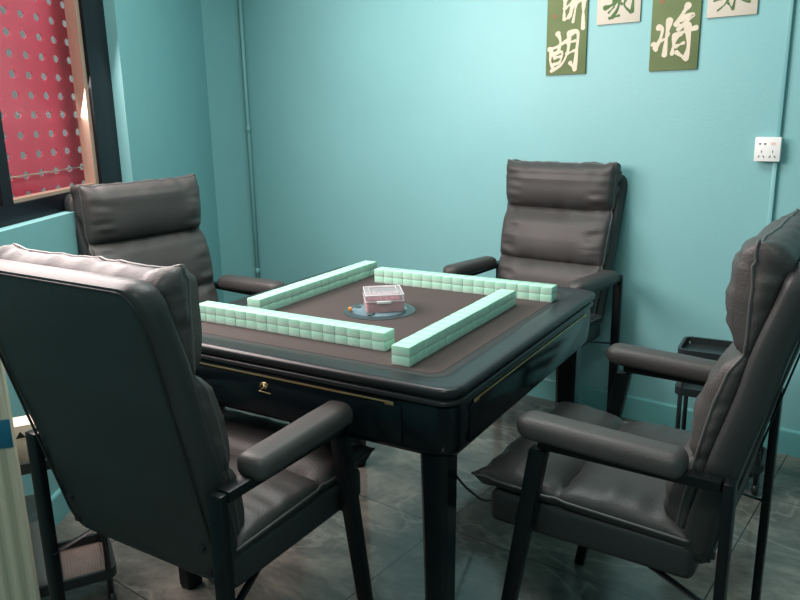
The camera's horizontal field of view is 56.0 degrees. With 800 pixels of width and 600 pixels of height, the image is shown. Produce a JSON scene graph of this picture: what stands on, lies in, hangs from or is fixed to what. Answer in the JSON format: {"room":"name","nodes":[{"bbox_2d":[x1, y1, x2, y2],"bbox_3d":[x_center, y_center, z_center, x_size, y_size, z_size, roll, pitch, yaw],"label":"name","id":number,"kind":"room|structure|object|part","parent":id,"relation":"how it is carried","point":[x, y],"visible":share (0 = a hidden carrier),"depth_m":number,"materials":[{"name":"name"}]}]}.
{"room":"games hall","nodes":[
{"label":"games hall","id":0,"kind":"room"},
{"bbox_2d":[0,0,223,495],"bbox_3d":[-1.281,-0.460,1.685,0.140,2.750,5.050,0,14,4],"label":"wall","id":1,"kind":"structure","parent":0,"point":[156,51],"depth_m":3.39,"materials":[{"name":"teal paint"}]},
{"bbox_2d":[0,0,84,196],"bbox_3d":[-1.333,-0.821,2.344,0.022,1.096,2.600,0,14,4],"label":"blind","id":2,"kind":"object","parent":1,"relation":"attached to","point":[20,83],"visible":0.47,"depth_m":2.73,"materials":[{"name":"red fabric"}]},
{"bbox_2d":[0,0,121,227],"bbox_3d":[-1.273,-0.826,1.928,0.065,1.357,2.200,0,14,4],"label":"window","id":3,"kind":"structure","parent":1,"relation":"in","point":[85,19],"depth_m":2.87,"materials":[{"name":"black metal"}]},
{"bbox_3d":[-1.279,-0.812,1.867,0.042,1.235,1.955,0,14,4],"label":"sash","id":4,"kind":"part","parent":3,"relation":"part of","materials":[{"name":"beige metal"}]},
{"bbox_2d":[51,488,70,526],"bbox_3d":[-1.176,0.806,2.075,0.012,0.102,4.900,0,14,4],"label":"baseboard","id":5,"kind":"structure","parent":1,"relation":"attached to","point":[60,507],"depth_m":2.52,"materials":[{"name":"teal paint"}]},
{"bbox_2d":[201,0,255,302],"bbox_3d":[-1.025,-1.113,4.269,0.145,2.750,0.268,9,18,36],"label":"wall","id":6,"kind":"structure","parent":0,"point":[220,18],"depth_m":4.27,"materials":[{"name":"teal paint"}]},
{"bbox_2d":[40,395,799,599],"bbox_3d":[-0.878,0.944,1.918,5.600,0.100,5.100,9,18,36],"label":"floor","id":7,"kind":"structure","parent":0,"point":[318,566],"depth_m":2.27,"materials":[{"name":"grey tile"}]},
{"bbox_2d":[0,359,40,599],"bbox_3d":[-1.037,0.513,1.796,0.260,0.800,0.029,-5,15,-14],"label":"curtain","id":8,"kind":"object","parent":7,"relation":"on","point":[18,575],"visible":0.99,"depth_m":1.82,"materials":[{"name":"beige fabric"}]},
{"bbox_2d":[20,445,116,599],"bbox_3d":[-0.953,0.613,2.071,0.280,0.469,0.241,-8,16,-26],"label":"trolley","id":9,"kind":"object","parent":7,"relation":"on","point":[107,562],"visible":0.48,"depth_m":2.09,"materials":[{"name":"black metal"}]},
{"bbox_2d":[13,415,35,462],"bbox_3d":[-0.994,0.366,1.977,0.075,0.102,0.076,-8,16,-26],"label":"carton","id":10,"kind":"object","parent":9,"relation":"on","point":[22,424],"visible":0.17,"depth_m":1.95,"materials":[{"name":"beige cardboard"}]},
{"bbox_2d":[25,494,47,586],"bbox_3d":[-1.019,0.663,2.048,0.090,0.199,0.170,-8,16,-26],"label":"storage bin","id":11,"kind":"object","parent":9,"relation":"on","point":[29,499],"visible":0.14,"depth_m":2.00,"materials":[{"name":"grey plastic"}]},
{"bbox_3d":[-0.894,0.574,2.208,0.016,0.433,0.016,-8,16,-26],"label":"leg","id":12,"kind":"part","parent":9,"relation":"part of","materials":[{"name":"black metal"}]},
{"bbox_3d":[-0.802,0.615,2.036,0.016,0.433,0.016,-8,16,-26],"label":"leg","id":13,"kind":"part","parent":9,"relation":"part of","materials":[{"name":"black metal"}]},
{"bbox_2d":[64,174,290,423],"bbox_3d":[-0.780,0.107,2.801,0.672,1.089,0.634,10,18,36],"label":"reclining chair","id":14,"kind":"object","parent":7,"relation":"on","point":[156,222],"visible":0.38,"depth_m":2.81,"materials":[{"name":"leather"}]},
{"bbox_2d":[70,174,218,302],"bbox_3d":[-0.926,-0.143,2.849,0.207,0.619,0.518,10,18,36],"label":"cushion","id":15,"kind":"object","parent":14,"relation":"on","point":[156,222],"depth_m":2.79,"materials":[{"name":"grey leather"}]},
{"bbox_3d":[-0.632,-0.040,3.008,0.362,0.022,0.032,10,18,36],"label":"arm rail","id":16,"kind":"part","parent":14,"relation":"part of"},
{"bbox_2d":[0,243,374,599],"bbox_3d":[-0.453,0.382,1.724,0.634,1.068,0.672,8,16,31],"label":"reclining chair","id":17,"kind":"object","parent":7,"relation":"on","point":[102,355],"visible":0.99,"depth_m":1.46,"materials":[{"name":"leather"}]},
{"bbox_3d":[-0.803,0.603,1.738,0.035,0.645,0.020,8,16,31],"label":"leg","id":18,"kind":"part","parent":17,"relation":"part of","materials":[{"name":"black metal"}]},
{"bbox_2d":[0,245,244,536],"bbox_3d":[-0.552,0.193,1.522,0.518,0.599,0.208,8,16,31],"label":"cushion","id":19,"kind":"object","parent":17,"relation":"on","point":[127,450],"depth_m":1.43,"materials":[{"name":"grey leather"}]},
{"bbox_3d":[-0.328,0.666,1.451,0.035,0.645,0.020,8,16,31],"label":"leg","id":20,"kind":"part","parent":17,"relation":"part of","materials":[{"name":"black metal"}]},
{"bbox_3d":[-0.231,0.322,1.535,0.032,0.022,0.362,8,16,31],"label":"arm rail","id":21,"kind":"part","parent":17,"relation":"part of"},
{"bbox_3d":[-0.416,0.471,1.805,0.484,0.082,0.455,8,16,31],"label":"seat","id":22,"kind":"part","parent":17,"relation":"part of","materials":[{"name":"leather"}]},
{"bbox_2d":[221,409,371,554],"bbox_3d":[-0.404,0.395,1.808,0.500,0.076,0.482,8,16,31],"label":"seat cushion","id":23,"kind":"object","parent":17,"relation":"on","point":[274,505],"depth_m":1.69,"materials":[{"name":"grey leather"}]},
{"bbox_3d":[-0.105,0.587,1.803,0.032,0.618,0.132,8,16,31],"label":"leg","id":24,"kind":"part","parent":17,"relation":"part of","materials":[{"name":"black metal"}]},
{"bbox_2d":[178,266,594,599],"bbox_3d":[-0.036,0.396,2.236,0.944,0.776,0.986,7,16,30],"label":"table","id":25,"kind":"object","parent":7,"relation":"on","point":[433,408],"visible":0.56,"depth_m":1.76,"materials":[{"name":"laminate"}]},
{"bbox_3d":[-0.608,0.526,2.103,0.066,0.610,0.066,7,16,30],"label":"leg","id":26,"kind":"part","parent":25,"relation":"part of","materials":[{"name":"black paint"}]},
{"bbox_2d":[199,301,394,350],"bbox_3d":[-0.287,0.062,1.942,0.612,0.045,0.050,7,16,30],"label":"tiles","id":27,"kind":"object","parent":25,"relation":"on","point":[383,334],"depth_m":1.90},
{"bbox_3d":[-0.287,0.229,1.768,0.676,0.088,0.006,7,16,30],"label":"drawer","id":28,"kind":"part","parent":25,"relation":"part of","materials":[{"name":"black paint"}]},
{"bbox_2d":[247,260,376,310],"bbox_3d":[-0.256,-0.048,2.376,0.050,0.045,0.612,7,16,30],"label":"tiles","id":29,"kind":"object","parent":25,"relation":"on","point":[255,301],"depth_m":2.31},
{"bbox_3d":[-0.166,0.337,2.821,0.066,0.610,0.066,7,16,30],"label":"leg","id":30,"kind":"part","parent":25,"relation":"part of","materials":[{"name":"black paint"}]},
{"bbox_2d":[363,285,404,312],"bbox_3d":[-0.048,-0.004,2.143,0.111,0.050,0.125,-3,14,-6],"label":"plastic box","id":31,"kind":"object","parent":25,"relation":"on","point":[380,301],"visible":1,"depth_m":2.10,"materials":[{"name":"pink plastic"}]},
{"bbox_3d":[-0.042,0.047,2.149,0.944,0.044,0.986,7,16,30],"label":"rail","id":32,"kind":"part","parent":25,"relation":"part of","materials":[{"name":"laminate"}]},
{"bbox_3d":[0.090,0.614,1.697,0.066,0.610,0.066,7,16,30],"label":"leg","id":33,"kind":"part","parent":25,"relation":"part of","materials":[{"name":"black paint"}]},
{"bbox_2d":[391,289,515,366],"bbox_3d":[0.157,0.058,1.923,0.050,0.045,0.612,7,16,30],"label":"tiles","id":34,"kind":"object","parent":25,"relation":"on","point":[406,349],"depth_m":1.84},
{"bbox_2d":[374,267,556,302],"bbox_3d":[0.190,-0.052,2.358,0.612,0.045,0.050,7,16,30],"label":"tiles","id":35,"kind":"object","parent":25,"relation":"on","point":[548,289],"depth_m":2.33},
{"bbox_3d":[0.355,0.174,1.938,0.006,0.088,0.810,7,16,30],"label":"drawer","id":36,"kind":"part","parent":25,"relation":"part of","materials":[{"name":"black paint"}]},
{"bbox_3d":[0.531,0.425,2.415,0.066,0.610,0.066,7,16,30],"label":"leg","id":37,"kind":"part","parent":25,"relation":"part of","materials":[{"name":"black paint"}]},
{"bbox_2d":[457,475,491,501],"bbox_3d":[0.591,0.356,2.723,1.319,0.591,0.097,-13,18,-39],"label":"power cable","id":38,"kind":"object","parent":7,"relation":"on","point":[458,478],"visible":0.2,"depth_m":2.43,"materials":[{"name":"black plastic"}]},
{"bbox_2d":[443,159,627,409],"bbox_3d":[0.543,-0.004,3.112,0.634,1.103,0.672,10,18,37],"label":"reclining chair","id":39,"kind":"object","parent":7,"relation":"on","point":[562,221],"visible":0.66,"depth_m":3.12,"materials":[{"name":"leather"}]},
{"bbox_3d":[0.337,-0.127,3.278,0.032,0.022,0.362,10,18,37],"label":"arm rail","id":40,"kind":"part","parent":39,"relation":"part of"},
{"bbox_2d":[498,159,622,313],"bbox_3d":[0.650,-0.267,3.190,0.520,0.633,0.205,10,18,37],"label":"cushion","id":41,"kind":"object","parent":39,"relation":"on","point":[562,221],"depth_m":3.12,"materials":[{"name":"grey leather"}]},
{"bbox_3d":[0.504,0.131,3.091,0.484,0.082,0.455,10,18,37],"label":"seat","id":42,"kind":"part","parent":39,"relation":"part of","materials":[{"name":"leather"}]},
{"bbox_2d":[589,313,600,325],"bbox_3d":[0.487,0.065,3.054,0.500,0.076,0.482,10,18,37],"label":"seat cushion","id":43,"kind":"object","parent":39,"relation":"on","point":[595,318],"depth_m":3.06,"materials":[{"name":"grey leather"}]},
{"bbox_3d":[0.777,-0.051,2.944,0.032,0.022,0.362,10,18,37],"label":"arm rail","id":44,"kind":"part","parent":39,"relation":"part of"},
{"bbox_3d":[0.903,0.211,3.169,0.035,0.645,0.020,10,18,37],"label":"leg","id":45,"kind":"part","parent":39,"relation":"part of","materials":[{"name":"black metal"}]},
{"bbox_2d":[471,208,799,599],"bbox_3d":[0.583,0.345,1.749,0.672,1.088,0.634,8,17,33],"label":"reclining chair","id":46,"kind":"object","parent":7,"relation":"on","point":[663,499],"visible":1,"depth_m":1.51,"materials":[{"name":"leather"}]},
{"bbox_3d":[0.262,0.608,1.694,0.132,0.618,0.032,8,17,33],"label":"leg","id":47,"kind":"part","parent":46,"relation":"part of","materials":[{"name":"black metal"}]},
{"bbox_2d":[475,401,690,546],"bbox_3d":[0.507,0.376,1.810,0.482,0.077,0.500,8,17,33],"label":"seat cushion","id":48,"kind":"object","parent":46,"relation":"on","point":[631,505],"depth_m":1.65,"materials":[{"name":"grey leather"}]},
{"bbox_3d":[0.530,0.451,1.814,0.455,0.082,0.484,8,17,33],"label":"seat","id":49,"kind":"part","parent":46,"relation":"part of","materials":[{"name":"leather"}]},
{"bbox_3d":[0.574,0.489,2.141,0.132,0.618,0.032,8,17,33],"label":"leg","id":50,"kind":"part","parent":46,"relation":"part of","materials":[{"name":"black metal"}]},
{"bbox_3d":[0.446,0.320,1.490,0.362,0.022,0.032,8,17,33],"label":"arm rail","id":51,"kind":"part","parent":46,"relation":"part of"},
{"bbox_3d":[0.758,0.202,1.937,0.362,0.022,0.032,8,17,33],"label":"arm rail","id":52,"kind":"part","parent":46,"relation":"part of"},
{"bbox_3d":[0.613,0.646,1.459,0.020,0.645,0.035,8,17,33],"label":"leg","id":53,"kind":"part","parent":46,"relation":"part of","materials":[{"name":"black metal"}]},
{"bbox_2d":[663,209,799,527],"bbox_3d":[0.725,0.141,1.595,0.208,0.617,0.515,8,17,33],"label":"cushion","id":54,"kind":"object","parent":46,"relation":"on","point":[742,392],"depth_m":1.37,"materials":[{"name":"grey leather"}]},
{"bbox_3d":[0.926,0.528,1.906,0.020,0.645,0.035,8,17,33],"label":"leg","id":55,"kind":"part","parent":46,"relation":"part of","materials":[{"name":"black metal"}]},
{"bbox_2d":[675,336,766,494],"bbox_3d":[1.147,0.406,2.685,0.310,0.494,0.201,7,16,28],"label":"trolley","id":56,"kind":"object","parent":7,"relation":"on","point":[707,348],"visible":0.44,"depth_m":2.67,"materials":[{"name":"black metal"}]},
{"bbox_3d":[0.992,0.406,2.679,0.016,0.458,0.016,7,16,28],"label":"leg","id":57,"kind":"part","parent":56,"relation":"part of","materials":[{"name":"black metal"}]},
{"bbox_3d":[1.069,0.371,2.814,0.016,0.458,0.016,7,16,28],"label":"leg","id":58,"kind":"part","parent":56,"relation":"part of","materials":[{"name":"black metal"}]},
{"bbox_3d":[1.225,0.433,2.554,0.016,0.458,0.016,7,16,28],"label":"leg","id":59,"kind":"part","parent":56,"relation":"part of","materials":[{"name":"black metal"}]},
{"bbox_2d":[242,0,799,430],"bbox_3d":[0.815,-0.870,3.160,4.450,2.750,0.150,9,18,36],"label":"wall","id":60,"kind":"structure","parent":0,"point":[386,132],"depth_m":3.35,"materials":[{"name":"teal paint"}]},
{"bbox_2d":[238,0,259,277],"bbox_3d":[-0.877,-1.125,4.306,0.026,2.750,0.026,7,16,30],"label":"conduit","id":61,"kind":"object","parent":60,"relation":"attached to","point":[248,127],"visible":0.87,"depth_m":4.34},
{"bbox_2d":[546,0,588,74],"bbox_3d":[0.684,-1.215,3.066,0.181,0.570,0.009,10,18,36],"label":"board","id":62,"kind":"object","parent":60,"relation":"attached to","point":[567,20],"visible":1,"depth_m":3.10,"materials":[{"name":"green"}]},
{"bbox_2d":[597,0,640,24],"bbox_3d":[0.856,-1.189,2.938,0.176,0.206,0.009,9,18,36],"label":"board","id":63,"kind":"object","parent":60,"relation":"attached to","point":[608,11],"visible":1,"depth_m":2.95,"materials":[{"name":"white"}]},
{"bbox_2d":[526,378,799,457],"bbox_3d":[0.789,0.430,3.421,4.155,0.102,0.012,9,18,36],"label":"baseboard","id":64,"kind":"structure","parent":60,"relation":"attached to","point":[635,408],"depth_m":3.22,"materials":[{"name":"teal paint"}]},
{"bbox_2d":[649,0,701,70],"bbox_3d":[1.036,-1.146,2.808,0.182,0.553,0.009,9,18,36],"label":"board","id":65,"kind":"object","parent":60,"relation":"attached to","point":[675,25],"visible":1,"depth_m":2.84,"materials":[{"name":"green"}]},
{"bbox_2d":[706,0,757,17],"bbox_3d":[1.193,-1.123,2.691,0.172,0.205,0.009,10,18,36],"label":"board","id":66,"kind":"object","parent":60,"relation":"attached to","point":[715,8],"visible":1,"depth_m":2.71,"materials":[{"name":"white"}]},
{"bbox_2d":[754,137,782,161],"bbox_3d":[1.332,-0.545,2.721,0.087,0.087,0.033,9,18,36],"label":"wall socket","id":67,"kind":"object","parent":60,"relation":"attached to","point":[767,149],"visible":1,"depth_m":2.71,"materials":[{"name":"white plastic"}]},
{"bbox_2d":[767,0,794,224],"bbox_3d":[1.353,-0.804,2.647,0.016,2.650,0.014,7,16,30],"label":"conduit","id":68,"kind":"object","parent":60,"relation":"attached to","point":[791,2],"visible":0.62,"depth_m":2.66,"materials":[{"name":"teal plastic"}]},
{"label":"outside","id":69,"kind":"structure","parent":0,"visible":0},
{"bbox_3d":[-1.745,0.308,4.519,5.571,0.099,9.429,7,16,30],"label":"ground","id":70,"kind":"structure","parent":69,"visible":0},
{"bbox_2d":[0,0,84,196],"bbox_3d":[-2.406,-1.049,4.428,0.150,2.600,9.600,0,14,4],"label":"wall","id":71,"kind":"structure","parent":70,"relation":"on","point":[2,8],"depth_m":4.82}
]}

